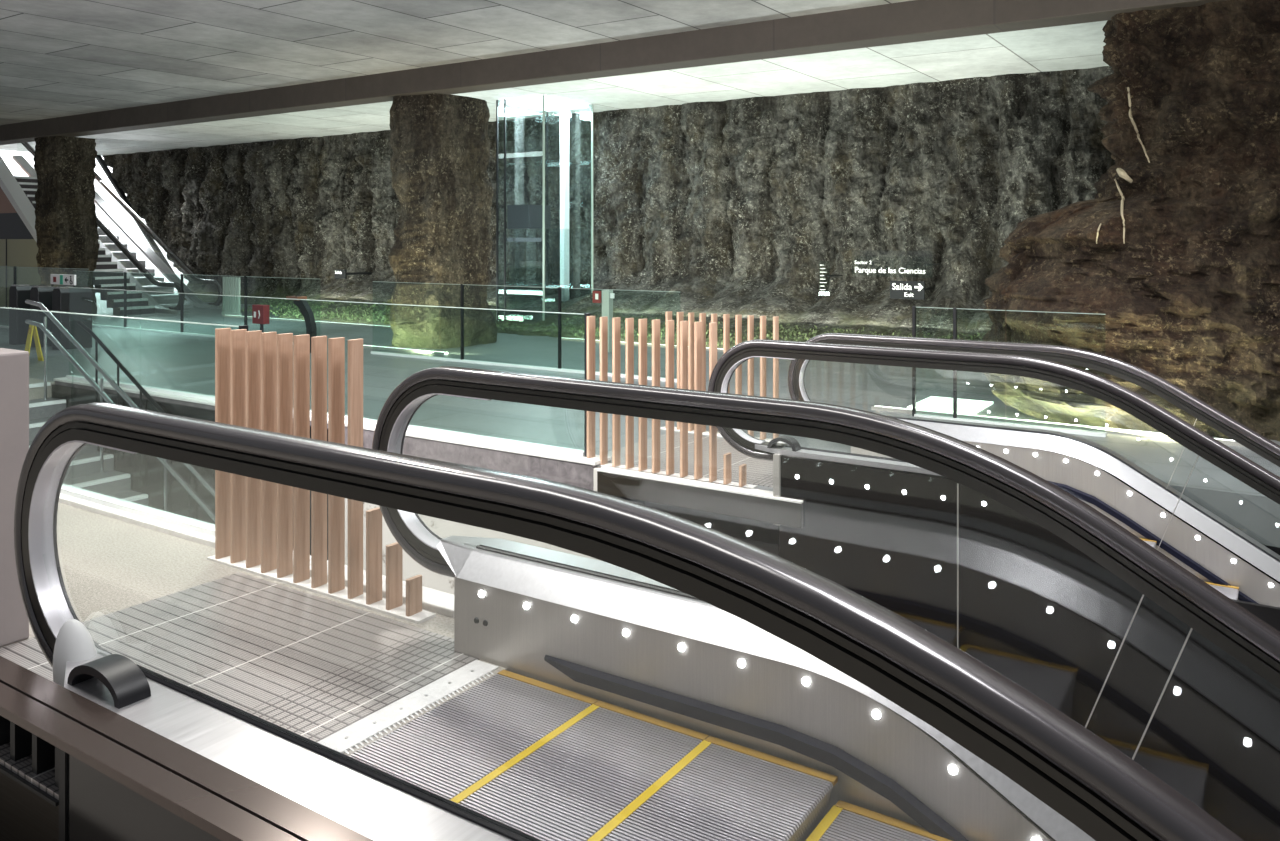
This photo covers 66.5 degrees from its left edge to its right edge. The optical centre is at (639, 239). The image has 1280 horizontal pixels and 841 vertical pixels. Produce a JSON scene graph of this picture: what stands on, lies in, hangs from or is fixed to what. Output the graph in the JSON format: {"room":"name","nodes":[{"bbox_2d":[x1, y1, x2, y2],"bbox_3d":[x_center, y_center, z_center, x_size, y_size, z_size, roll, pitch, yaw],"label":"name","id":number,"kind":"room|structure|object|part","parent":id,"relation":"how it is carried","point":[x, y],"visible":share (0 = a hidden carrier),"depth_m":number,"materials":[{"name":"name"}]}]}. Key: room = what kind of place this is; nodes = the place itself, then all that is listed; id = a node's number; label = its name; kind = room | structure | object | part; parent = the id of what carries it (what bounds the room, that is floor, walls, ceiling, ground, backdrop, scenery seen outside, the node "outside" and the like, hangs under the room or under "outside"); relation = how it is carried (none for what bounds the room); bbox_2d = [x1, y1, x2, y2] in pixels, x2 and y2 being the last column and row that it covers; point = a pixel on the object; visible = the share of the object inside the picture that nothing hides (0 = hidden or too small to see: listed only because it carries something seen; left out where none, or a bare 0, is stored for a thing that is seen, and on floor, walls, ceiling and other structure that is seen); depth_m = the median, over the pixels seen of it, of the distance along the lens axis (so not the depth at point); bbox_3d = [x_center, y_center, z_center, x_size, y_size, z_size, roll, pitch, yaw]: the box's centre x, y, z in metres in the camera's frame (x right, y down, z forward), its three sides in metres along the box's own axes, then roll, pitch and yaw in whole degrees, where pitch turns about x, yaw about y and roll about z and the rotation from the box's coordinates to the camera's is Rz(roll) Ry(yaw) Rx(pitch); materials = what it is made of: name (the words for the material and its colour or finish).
{"room":"metro station","nodes":[
{"label":"metro station","id":0,"kind":"room"},
{"bbox_2d":[0,187,40,307],"bbox_3d":[-16.652,-0.280,23.965,9.800,3.720,0.150,0,0,33],"label":"wall","id":1,"kind":"structure","parent":0,"point":[21,253],"depth_m":22.34,"materials":[{"name":"beige"}]},
{"bbox_2d":[6,239,6,306],"bbox_3d":[-14.596,0.780,22.514,0.030,1.600,0.025,0,0,33],"label":"trim","id":2,"kind":"structure","parent":1,"relation":"attached to","point":[6,239],"depth_m":22.50,"materials":[{"name":"grey metal"}]},
{"bbox_2d":[0,155,36,242],"bbox_3d":[-14.140,-0.820,22.324,4.000,2.900,0.320,0,0,33],"label":"trim","id":3,"kind":"structure","parent":1,"relation":"attached to","point":[9,184],"depth_m":22.32,"materials":[{"name":"white paint"}]},
{"bbox_2d":[0,150,188,290],"bbox_3d":[-20.457,-2.820,34.355,28.000,9.200,0.200,0,0,33],"label":"staircase","id":4,"kind":"structure","parent":0,"point":[15,169],"depth_m":32.18,"materials":[{"name":"white"}]},
{"bbox_2d":[52,384,327,559],"bbox_3d":[-4.539,4.090,9.551,4.900,4.980,0.060,0,0,33],"label":"wall","id":5,"kind":"structure","parent":0,"point":[152,468],"depth_m":9.64,"materials":[{"name":"grey"}]},
{"bbox_2d":[54,377,610,465],"bbox_3d":[-3.354,1.548,8.877,7.420,0.025,0.200,0,0,33],"label":"trim","id":6,"kind":"structure","parent":5,"relation":"attached to","point":[595,460],"depth_m":7.52,"materials":[{"name":"white stone"}]},
{"bbox_2d":[66,287,590,456],"bbox_3d":[-3.359,1.028,8.904,7.182,1.015,0.070,0,0,33],"label":"glass barrier","id":7,"kind":"object","parent":6,"relation":"on","point":[542,447],"visible":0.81,"depth_m":7.58,"materials":[{"name":"grey"}]},
{"bbox_3d":[-0.372,1.028,6.932,0.024,1.015,0.040,0,0,33],"label":"post","id":8,"kind":"part","parent":7,"relation":"part of","materials":[{"name":"grey metal"}]},
{"bbox_2d":[0,0,912,124],"bbox_3d":[-13.066,-2.650,12.880,54.000,0.340,13.100,0,0,33],"label":"ceiling","id":9,"kind":"structure","parent":0,"point":[59,58],"depth_m":11.91,"materials":[{"name":"concrete"}]},
{"bbox_2d":[0,0,1227,144],"bbox_3d":[-9.396,-2.325,18.438,54.000,0.390,0.420,0,0,33],"label":"ceiling beam","id":10,"kind":"structure","parent":9,"relation":"attached to","point":[915,20],"depth_m":11.99,"materials":[{"name":"concrete"}]},
{"bbox_2d":[0,20,1108,156],"bbox_3d":[-0.800,-2.650,17.483,38.600,0.340,7.700,0,0,33],"label":"ceiling","id":11,"kind":"structure","parent":0,"point":[1073,46],"depth_m":15.48,"materials":[{"name":"concrete"}]},
{"bbox_2d":[103,66,1115,348],"bbox_3d":[-3.530,-0.500,19.259,31.114,4.200,3.499,0,0,33],"label":"wall","id":12,"kind":"structure","parent":0,"point":[733,207],"depth_m":17.07,"materials":[{"name":"stone"}]},
{"bbox_2d":[335,269,372,278],"bbox_3d":[-6.327,0.750,21.907,0.360,0.200,1.008,0,0,33],"label":"exit sign","id":13,"kind":"object","parent":12,"relation":"attached to","point":[339,274],"visible":0.99,"depth_m":21.53,"materials":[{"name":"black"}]},
{"bbox_2d":[820,268,842,293],"bbox_3d":[3.057,0.605,15.594,0.180,0.550,0.604,0,0,33],"label":"board","id":14,"kind":"object","parent":12,"relation":"attached to","point":[820,268],"visible":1,"depth_m":15.39,"materials":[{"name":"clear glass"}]},
{"bbox_2d":[855,250,939,277],"bbox_3d":[3.980,0.360,15.059,1.250,0.400,0.680,0,0,33],"label":"board","id":15,"kind":"object","parent":12,"relation":"attached to","point":[857,263],"visible":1,"depth_m":14.86,"materials":[{"name":"white plastic"}]},
{"bbox_2d":[890,281,934,299],"bbox_3d":[4.268,0.750,15.032,0.520,0.270,1.008,0,0,33],"label":"exit sign","id":16,"kind":"object","parent":12,"relation":"attached to","point":[898,289],"visible":1,"depth_m":14.61,"materials":[{"name":"black"}]},
{"bbox_2d":[0,291,1279,755],"bbox_3d":[-9.304,1.730,17.670,53.000,0.300,16.760,0,0,33],"label":"floor","id":17,"kind":"structure","parent":0,"point":[180,362],"depth_m":9.11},
{"bbox_2d":[0,348,28,646],"bbox_3d":[-3.313,1.010,4.374,2.050,1.140,0.150,0,0,33],"label":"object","id":18,"kind":"object","parent":17,"relation":"on","point":[14,364],"visible":0.93,"depth_m":3.81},
{"bbox_2d":[9,284,43,344],"bbox_3d":[-9.194,1.130,14.847,0.635,0.900,0.450,0,0,33],"label":"gate","id":19,"kind":"object","parent":17,"relation":"on","point":[18,329],"visible":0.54,"depth_m":14.77,"materials":[{"name":"grey metal"}]},
{"bbox_2d":[25,324,43,360],"bbox_3d":[-7.899,1.330,12.719,0.120,0.500,0.205,0,0,33],"label":"caution sign","id":20,"kind":"object","parent":17,"relation":"on","point":[32,330],"visible":0.93,"depth_m":12.72,"materials":[{"name":"yellow plastic"}]},
{"bbox_2d":[0,266,75,327],"bbox_3d":[-13.064,1.025,18.690,9.600,1.110,0.070,0,0,33],"label":"glass barrier","id":21,"kind":"object","parent":17,"relation":"on","point":[15,267],"visible":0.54,"depth_m":17.42,"materials":[{"name":"grey"}]},
{"bbox_3d":[-11.145,1.025,17.423,0.024,1.110,0.040,0,0,33],"label":"post","id":22,"kind":"part","parent":21,"relation":"part of","materials":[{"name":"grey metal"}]},
{"bbox_2d":[30,285,67,346],"bbox_3d":[-8.651,1.130,14.489,0.635,0.900,0.450,0,0,33],"label":"gate","id":23,"kind":"object","parent":17,"relation":"on","point":[41,294],"visible":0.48,"depth_m":14.42,"materials":[{"name":"grey metal"}]},
{"bbox_2d":[51,274,75,286],"bbox_3d":[-8.714,0.608,14.752,0.700,0.175,0.040,0,0,33],"label":"sign board","id":24,"kind":"object","parent":23,"relation":"on","point":[60,279],"visible":1,"depth_m":14.72,"materials":[{"name":"white paint"}]},
{"bbox_2d":[33,136,98,314],"bbox_3d":[-12.090,-0.280,20.570,1.195,3.720,1.012,0,0,33],"label":"rock pillar","id":25,"kind":"structure","parent":17,"relation":"on","point":[66,226],"depth_m":20.25,"materials":[{"name":"brown stone"}]},
{"bbox_2d":[52,287,91,349],"bbox_3d":[-8.274,1.130,14.239,0.240,0.900,0.450,0,0,33],"label":"gate","id":26,"kind":"object","parent":17,"relation":"on","point":[64,299],"visible":0.9,"depth_m":14.12,"materials":[{"name":"grey metal"}]},
{"bbox_2d":[14,176,154,314],"bbox_3d":[-12.823,0.038,22.246,5.025,3.124,0.760,0,0,33],"label":"staircase","id":27,"kind":"structure","parent":17,"relation":"on","point":[109,276],"depth_m":21.33,"materials":[{"name":"grey concrete"}]},
{"bbox_2d":[12,142,222,313],"bbox_3d":[-12.476,-0.530,23.484,7.400,4.421,1.590,0,0,33],"label":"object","id":28,"kind":"object","parent":17,"relation":"on","point":[131,261],"visible":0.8,"depth_m":23.31,"materials":[{"name":"grey metal"}]},
{"bbox_2d":[96,155,174,272],"bbox_3d":[-14.131,-0.660,27.375,4.250,3.640,0.120,0,0,33],"label":"handrail","id":29,"kind":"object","parent":28,"relation":"attached to","point":[99,158],"depth_m":27.60,"materials":[{"name":"grey metal"}]},
{"bbox_3d":[-12.363,-0.434,24.219,6.722,3.978,0.086,0,0,33],"label":"handrail","id":30,"kind":"part","parent":28,"relation":"part of","materials":[{"name":"grey rubber"}]},
{"bbox_2d":[25,299,214,521],"bbox_3d":[-3.762,3.299,7.606,8.545,5.283,2.310,0,0,33],"label":"staircase","id":31,"kind":"structure","parent":17,"relation":"on","point":[91,469],"depth_m":9.92,"materials":[{"name":"metal"}]},
{"bbox_3d":[-6.438,1.380,10.577,0.030,1.100,0.030,0,0,-34],"label":"post","id":32,"kind":"part","parent":31,"relation":"part of","materials":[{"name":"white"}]},
{"bbox_3d":[-5.699,1.530,10.245,0.022,1.000,0.019,0,0,33],"label":"post","id":33,"kind":"part","parent":31,"relation":"part of","materials":[{"name":"grey metal"}]},
{"bbox_3d":[-5.478,1.955,9.943,0.030,1.100,0.030,0,0,11],"label":"post","id":34,"kind":"part","parent":31,"relation":"part of","materials":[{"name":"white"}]},
{"bbox_3d":[-5.348,1.753,10.013,0.022,1.000,0.019,0,0,33],"label":"post","id":35,"kind":"part","parent":31,"relation":"part of","materials":[{"name":"grey metal"}]},
{"bbox_3d":[-5.093,1.440,9.845,2.167,1.156,0.040,0,0,33],"label":"dark railing","id":36,"kind":"part","parent":31,"relation":"part of","materials":[{"name":"grey metal"}]},
{"bbox_3d":[-4.998,1.975,9.782,0.022,1.000,0.019,0,0,33],"label":"post","id":37,"kind":"part","parent":31,"relation":"part of","materials":[{"name":"grey metal"}]},
{"bbox_3d":[-4.647,2.198,9.550,0.022,1.000,0.019,0,0,33],"label":"post","id":38,"kind":"part","parent":31,"relation":"part of","materials":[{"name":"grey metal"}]},
{"bbox_3d":[-4.518,2.530,9.310,0.030,1.100,0.030,0,0,-34],"label":"post","id":39,"kind":"part","parent":31,"relation":"part of","materials":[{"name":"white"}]},
{"bbox_3d":[-4.296,2.420,9.319,0.022,1.000,0.019,0,0,33],"label":"post","id":40,"kind":"part","parent":31,"relation":"part of","materials":[{"name":"grey metal"}]},
{"bbox_2d":[91,271,308,336],"bbox_3d":[-7.687,1.075,16.399,7.100,1.010,0.070,0,0,33],"label":"glass barrier","id":41,"kind":"object","parent":17,"relation":"on","point":[182,332],"visible":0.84,"depth_m":16.39,"materials":[{"name":"grey"}]},
{"bbox_3d":[-9.148,1.075,17.363,0.024,1.010,0.040,0,0,33],"label":"post","id":42,"kind":"part","parent":41,"relation":"part of","materials":[{"name":"grey metal"}]},
{"bbox_3d":[-7.687,1.075,16.399,0.024,1.010,0.040,0,0,33],"label":"post","id":43,"kind":"part","parent":41,"relation":"part of","materials":[{"name":"grey metal"}]},
{"bbox_3d":[-6.227,1.075,15.434,0.024,1.010,0.040,0,0,33],"label":"post","id":44,"kind":"part","parent":41,"relation":"part of","materials":[{"name":"grey metal"}]},
{"bbox_2d":[221,277,240,315],"bbox_3d":[-8.586,1.180,20.527,0.610,0.800,0.060,0,0,33],"label":"panel","id":45,"kind":"object","parent":17,"relation":"on","point":[231,285],"visible":0.99,"depth_m":20.50,"materials":[{"name":"grey"}]},
{"bbox_3d":[-8.586,1.550,20.527,0.610,0.060,0.060,0,0,33],"label":"rail","id":46,"kind":"part","parent":45,"relation":"part of","materials":[{"name":"grey"}]},
{"bbox_2d":[59,493,453,617],"bbox_3d":[-4.287,1.715,6.485,8.500,0.330,0.140,0,0,33],"label":"trim","id":47,"kind":"structure","parent":17,"relation":"attached to","point":[433,600],"depth_m":5.16,"materials":[{"name":"white stone"}]},
{"bbox_2d":[0,307,247,536],"bbox_3d":[-4.842,0.995,6.875,6.742,1.110,0.070,0,0,33],"label":"glass barrier","id":48,"kind":"object","parent":47,"relation":"on","point":[203,527],"visible":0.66,"depth_m":5.52,"materials":[{"name":"grey"}]},
{"bbox_3d":[-2.039,0.995,5.025,0.024,1.110,0.040,0,0,33],"label":"post","id":49,"kind":"part","parent":48,"relation":"part of","materials":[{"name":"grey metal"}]},
{"bbox_2d":[252,304,268,332],"bbox_3d":[-5.349,1.248,13.769,0.260,0.665,0.112,0,0,33],"label":"sign","id":50,"kind":"object","parent":17,"relation":"on","point":[260,313],"visible":0.95,"depth_m":13.72,"materials":[{"name":"red metal"}]},
{"bbox_3d":[-5.337,1.380,13.787,0.040,0.400,0.030,0,0,33],"label":"post","id":51,"kind":"part","parent":50,"relation":"part of","materials":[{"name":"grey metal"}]},
{"bbox_2d":[286,295,316,352],"bbox_3d":[-4.773,1.183,13.816,0.510,0.794,0.160,0,0,33],"label":"stand","id":52,"kind":"object","parent":17,"relation":"on","point":[303,305],"visible":0.77,"depth_m":13.72,"materials":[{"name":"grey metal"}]},
{"bbox_3d":[-4.881,0.825,13.887,0.250,0.050,0.160,0,0,33],"label":"brown plate","id":53,"kind":"part","parent":52,"relation":"part of","materials":[{"name":"brown metal"}]},
{"bbox_2d":[223,315,390,328],"bbox_3d":[-5.794,1.563,18.359,6.720,0.034,0.082,0,0,33],"label":"light strip","id":54,"kind":"object","parent":17,"relation":"on","point":[278,319],"visible":0.64,"depth_m":18.41,"materials":[{"name":"white plastic"}]},
{"bbox_2d":[207,328,435,623],"bbox_3d":[-1.498,1.009,4.464,1.471,1.142,0.100,0,0,33],"label":"screen","id":55,"kind":"object","parent":17,"relation":"on","point":[262,380],"visible":0.77,"depth_m":4.51,"materials":[{"name":"brown wood"}]},
{"bbox_3d":[-1.498,1.574,4.464,1.471,0.012,0.100,0,0,33],"label":"plate","id":56,"kind":"part","parent":55,"relation":"part of","materials":[{"name":"white stone"}]},
{"bbox_2d":[363,345,447,354],"bbox_3d":[-3.493,1.563,13.994,1.970,0.034,0.092,0,0,33],"label":"light strip","id":57,"kind":"object","parent":17,"relation":"on","point":[364,346],"visible":0.75,"depth_m":13.83,"materials":[{"name":"white plastic"}]},
{"bbox_2d":[388,93,497,348],"bbox_3d":[-2.976,-0.280,14.856,1.175,3.720,1.511,0,0,33],"label":"rock pillar","id":58,"kind":"structure","parent":17,"relation":"on","point":[440,143],"depth_m":14.38,"materials":[{"name":"brown stone"}]},
{"bbox_2d":[371,281,676,381],"bbox_3d":[-1.636,1.075,12.224,5.000,1.010,0.070,0,0,33],"label":"glass barrier","id":59,"kind":"object","parent":17,"relation":"on","point":[462,359],"visible":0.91,"depth_m":12.13,"materials":[{"name":"grey"}]},
{"bbox_3d":[-2.304,1.075,12.665,0.024,1.010,0.040,0,0,33],"label":"post","id":60,"kind":"part","parent":59,"relation":"part of","materials":[{"name":"grey metal"}]},
{"bbox_3d":[-0.968,1.075,11.783,0.024,1.010,0.040,0,0,33],"label":"post","id":61,"kind":"part","parent":59,"relation":"part of","materials":[{"name":"grey metal"}]},
{"bbox_2d":[496,95,592,320],"bbox_3d":[-1.694,-0.445,17.535,1.078,4.050,1.428,0,0,33],"label":"shaft","id":62,"kind":"object","parent":17,"relation":"on","point":[528,216],"visible":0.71,"depth_m":17.58,"materials":[{"name":"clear glass"}]},
{"bbox_3d":[-2.518,-0.445,17.240,0.028,4.050,0.028,0,0,33],"label":"corner post","id":63,"kind":"part","parent":62,"relation":"part of","materials":[{"name":"grey metal"}]},
{"bbox_3d":[-2.368,-0.445,17.141,0.028,4.050,0.028,0,0,33],"label":"corner post","id":64,"kind":"part","parent":62,"relation":"part of","materials":[{"name":"grey metal"}]},
{"bbox_3d":[-1.642,-0.445,16.662,0.028,4.050,0.028,0,0,33],"label":"corner post","id":65,"kind":"part","parent":62,"relation":"part of","materials":[{"name":"white metal"}]},
{"bbox_2d":[501,97,587,110],"bbox_3d":[-1.694,-2.435,17.535,0.950,0.030,1.300,0,0,33],"label":"ceiling lamp","id":66,"kind":"object","parent":62,"relation":"attached to","point":[535,103],"depth_m":17.45,"materials":[{"name":"white"}]},
{"bbox_3d":[-1.747,-0.445,18.408,0.028,4.050,0.028,0,0,33],"label":"corner post","id":67,"kind":"part","parent":62,"relation":"part of","materials":[{"name":"grey metal"}]},
{"bbox_3d":[-0.871,-0.445,17.830,0.028,4.050,0.028,0,0,33],"label":"corner post","id":68,"kind":"part","parent":62,"relation":"part of","materials":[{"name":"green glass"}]},
{"bbox_2d":[593,290,614,351],"bbox_3d":[-0.503,1.145,13.822,0.330,0.870,0.125,0,0,33],"label":"fire sign","id":69,"kind":"object","parent":17,"relation":"on","point":[607,295],"visible":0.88,"depth_m":13.77,"materials":[{"name":"red paint"}]},
{"bbox_3d":[-0.609,0.805,13.834,0.140,0.170,0.020,0,0,33],"label":"red plate","id":70,"kind":"part","parent":69,"relation":"part of","materials":[{"name":"red paint"}]},
{"bbox_3d":[-0.461,1.145,13.809,0.125,0.870,0.100,0,0,33],"label":"post","id":71,"kind":"part","parent":69,"relation":"part of","materials":[{"name":"grey metal"}]},
{"bbox_2d":[241,298,984,345],"bbox_3d":[-1.664,1.393,16.615,15.984,0.326,1.121,0,0,33],"label":"foliage","id":72,"kind":"object","parent":17,"relation":"on","point":[281,300],"visible":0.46,"depth_m":16.42,"materials":[{"name":"green plant"}]},
{"bbox_2d":[0,366,1279,840],"bbox_3d":[0.756,2.550,1.999,7.340,4.141,1.790,0,0,33],"label":"escalator","id":73,"kind":"object","parent":17,"relation":"on","point":[694,681],"visible":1,"depth_m":2.74,"materials":[{"name":"black rubber"}]},
{"bbox_2d":[0,742,58,799],"bbox_3d":[-1.901,1.353,2.771,1.275,0.015,0.130,0,0,33],"label":"grille","id":74,"kind":"object","parent":73,"relation":"attached to","point":[41,781],"depth_m":2.47,"materials":[{"name":"metal"}]},
{"bbox_3d":[-1.382,1.850,2.362,0.030,1.260,0.030,0,0,33],"label":"edge post","id":75,"kind":"part","parent":73,"relation":"part of","materials":[{"name":"grey metal"}]},
{"bbox_3d":[0.144,2.439,1.352,3.650,2.433,0.015,0,0,33],"label":"panel","id":76,"kind":"part","parent":73,"relation":"part of","materials":[{"name":"black metal"}]},
{"bbox_3d":[-1.555,1.588,3.698,1.610,0.024,1.176,0,0,33],"label":"floor plate","id":77,"kind":"part","parent":73,"relation":"part of","materials":[{"name":"silver metal"}]},
{"bbox_3d":[-0.850,1.587,3.173,0.145,0.027,1.076,0,0,33],"label":"comb plate","id":78,"kind":"part","parent":73,"relation":"part of","materials":[{"name":"metal"}]},
{"bbox_2d":[571,615,576,621],"bbox_3d":[-0.232,1.330,3.428,0.025,0.024,0.006,0,0,33],"label":"lamp","id":79,"kind":"object","parent":73,"relation":"attached to","point":[573,617],"depth_m":3.43,"materials":[{"name":"white"}]},
{"bbox_2d":[623,629,628,635],"bbox_3d":[-0.049,1.330,3.307,0.025,0.024,0.006,0,0,33],"label":"lamp","id":80,"kind":"object","parent":73,"relation":"attached to","point":[625,631],"depth_m":3.30,"materials":[{"name":"white"}]},
{"bbox_2d":[678,644,684,650],"bbox_3d":[0.134,1.330,3.187,0.025,0.024,0.006,0,0,33],"label":"lamp","id":81,"kind":"object","parent":73,"relation":"attached to","point":[681,647],"depth_m":3.18,"materials":[{"name":"white"}]},
{"bbox_2d":[738,659,744,667],"bbox_3d":[0.317,1.330,3.066,0.025,0.024,0.006,0,0,33],"label":"lamp","id":82,"kind":"object","parent":73,"relation":"attached to","point":[741,662],"depth_m":3.06,"materials":[{"name":"white"}]},
{"bbox_3d":[1.735,2.880,2.138,5.860,3.177,0.008,0,0,33],"label":"skirt panel","id":83,"kind":"part","parent":73,"relation":"part of","materials":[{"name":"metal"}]},
{"bbox_2d":[802,678,809,685],"bbox_3d":[0.499,1.333,2.945,0.025,0.024,0.006,0,0,33],"label":"lamp","id":84,"kind":"object","parent":73,"relation":"attached to","point":[805,681],"depth_m":2.94,"materials":[{"name":"white"}]},
{"bbox_3d":[1.562,1.683,2.384,6.420,2.346,0.086,0,0,33],"label":"handrail","id":85,"kind":"part","parent":73,"relation":"part of","materials":[{"name":"grey rubber"}]},
{"bbox_2d":[872,710,879,718],"bbox_3d":[0.682,1.373,2.825,0.025,0.024,0.006,0,0,33],"label":"lamp","id":86,"kind":"object","parent":73,"relation":"attached to","point":[875,713],"depth_m":2.82,"materials":[{"name":"white plastic"}]},
{"bbox_2d":[948,765,956,774],"bbox_3d":[0.865,1.468,2.704,0.025,0.024,0.006,0,0,33],"label":"lamp","id":87,"kind":"object","parent":73,"relation":"on","point":[952,769],"depth_m":2.70,"materials":[{"name":"white plastic"}]},
{"bbox_2d":[562,338,722,351],"bbox_3d":[1.397,1.563,13.732,6.420,0.034,0.082,0,0,33],"label":"light strip","id":88,"kind":"object","parent":17,"relation":"on","point":[567,339],"visible":0.11,"depth_m":14.78,"materials":[{"name":"white"}]},
{"bbox_2d":[587,316,757,488],"bbox_3d":[0.164,1.059,6.566,1.339,1.042,0.100,0,0,33],"label":"screen","id":89,"kind":"object","parent":17,"relation":"on","point":[629,322],"visible":0.7,"depth_m":6.61,"materials":[{"name":"brown wood"}]},
{"bbox_3d":[0.164,1.574,6.566,1.339,0.012,0.100,0,0,33],"label":"plate","id":90,"kind":"part","parent":89,"relation":"part of","materials":[{"name":"white stone"}]},
{"bbox_2d":[597,466,802,503],"bbox_3d":[0.368,1.574,6.321,1.510,0.012,0.125,0,0,33],"label":"trim","id":91,"kind":"structure","parent":17,"relation":"on","point":[639,474],"depth_m":6.29,"materials":[{"name":"white stone"}]},
{"bbox_2d":[660,311,784,443],"bbox_3d":[0.658,1.089,7.893,1.121,0.982,0.100,0,0,33],"label":"screen","id":92,"kind":"object","parent":17,"relation":"on","point":[668,315],"visible":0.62,"depth_m":7.83,"materials":[{"name":"brown wood"}]},
{"bbox_3d":[0.658,1.574,7.893,1.121,0.012,0.100,0,0,33],"label":"plate","id":93,"kind":"part","parent":92,"relation":"part of","materials":[{"name":"white stone"}]},
{"bbox_2d":[599,333,1279,840],"bbox_3d":[3.032,2.987,5.500,7.400,4.721,1.660,0,0,33],"label":"escalator","id":94,"kind":"object","parent":17,"relation":"on","point":[936,552],"visible":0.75,"depth_m":5.37,"materials":[{"name":"grey rubber"}]},
{"bbox_3d":[0.669,1.577,7.048,1.750,0.006,1.160,0,0,33],"label":"floor plate","id":95,"kind":"part","parent":94,"relation":"part of","materials":[{"name":"silver metal"}]},
{"bbox_3d":[0.841,1.525,5.975,0.040,0.430,0.040,0,0,33],"label":"edge post","id":96,"kind":"part","parent":94,"relation":"part of","materials":[{"name":"metal"}]},
{"bbox_3d":[3.091,1.828,4.610,6.320,2.404,0.086,0,0,33],"label":"handrail","id":97,"kind":"part","parent":94,"relation":"part of","materials":[{"name":"grey rubber"}]},
{"bbox_3d":[3.827,1.915,5.801,6.405,2.429,0.086,0,0,33],"label":"handrail","id":98,"kind":"part","parent":94,"relation":"part of","materials":[{"name":"grey rubber"}]},
{"bbox_3d":[3.994,3.004,5.559,5.860,3.244,0.008,0,0,33],"label":"skirt panel","id":99,"kind":"part","parent":94,"relation":"part of","materials":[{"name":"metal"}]},
{"bbox_2d":[907,396,992,414],"bbox_3d":[2.954,1.570,9.284,0.600,0.020,0.750,0,0,33],"label":"floor light","id":100,"kind":"object","parent":17,"relation":"on","point":[932,403],"visible":0.86,"depth_m":9.21,"materials":[{"name":"white"}]},
{"bbox_2d":[912,306,1106,436],"bbox_3d":[3.092,1.085,8.288,1.572,0.990,0.070,0,0,33],"label":"glass barrier","id":101,"kind":"object","parent":17,"relation":"on","point":[955,418],"visible":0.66,"depth_m":8.49,"materials":[{"name":"grey"}]},
{"bbox_3d":[2.446,1.085,8.714,0.024,0.990,0.040,0,0,33],"label":"post","id":102,"kind":"part","parent":101,"relation":"part of","materials":[{"name":"grey metal"}]},
{"bbox_3d":[2.746,1.085,8.516,0.024,0.990,0.040,0,0,33],"label":"post","id":103,"kind":"part","parent":101,"relation":"part of","materials":[{"name":"grey metal"}]},
{"bbox_2d":[871,405,1243,446],"bbox_3d":[3.437,1.563,8.292,3.020,0.034,0.092,0,0,33],"label":"light strip","id":104,"kind":"object","parent":17,"relation":"on","point":[878,408],"visible":0.57,"depth_m":8.25,"materials":[{"name":"white"}]},
{"bbox_2d":[981,0,1279,441],"bbox_3d":[7.556,-0.290,8.477,8.310,3.740,5.114,0,0,33],"label":"rock outcrop","id":105,"kind":"object","parent":17,"relation":"on","point":[1177,244],"visible":0.93,"depth_m":8.45,"materials":[{"name":"brown stone"}]},
{"bbox_2d":[345,497,1279,631],"bbox_3d":[2.791,4.160,4.772,12.600,4.840,0.080,0,0,33],"label":"wall","id":106,"kind":"structure","parent":0,"point":[443,528],"depth_m":7.44,"materials":[{"name":"concrete"}]},
{"bbox_2d":[55,381,609,490],"bbox_3d":[-3.354,1.670,8.895,7.400,0.220,0.210,0,0,33],"label":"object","id":107,"kind":"structure","parent":106,"relation":"attached to","point":[572,473],"depth_m":7.32,"materials":[{"name":"grey concrete"}]},
{"bbox_2d":[594,467,603,561],"bbox_3d":[-0.254,2.180,6.812,0.070,1.200,0.150,0,0,33],"label":"trim","id":108,"kind":"structure","parent":106,"relation":"attached to","point":[596,468],"depth_m":6.76,"materials":[{"name":"metal"}]},
{"bbox_2d":[597,471,802,527],"bbox_3d":[0.364,1.655,6.314,1.510,0.150,0.100,0,0,33],"label":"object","id":109,"kind":"structure","parent":106,"relation":"attached to","point":[785,513],"depth_m":6.23,"materials":[{"name":"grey metal"}]},
{"bbox_2d":[1264,545,1279,554],"bbox_3d":[6.039,4.090,4.610,13.000,4.980,0.050,0,0,33],"label":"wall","id":110,"kind":"structure","parent":0,"point":[1275,549],"depth_m":5.99,"materials":[{"name":"black"}]}
]}

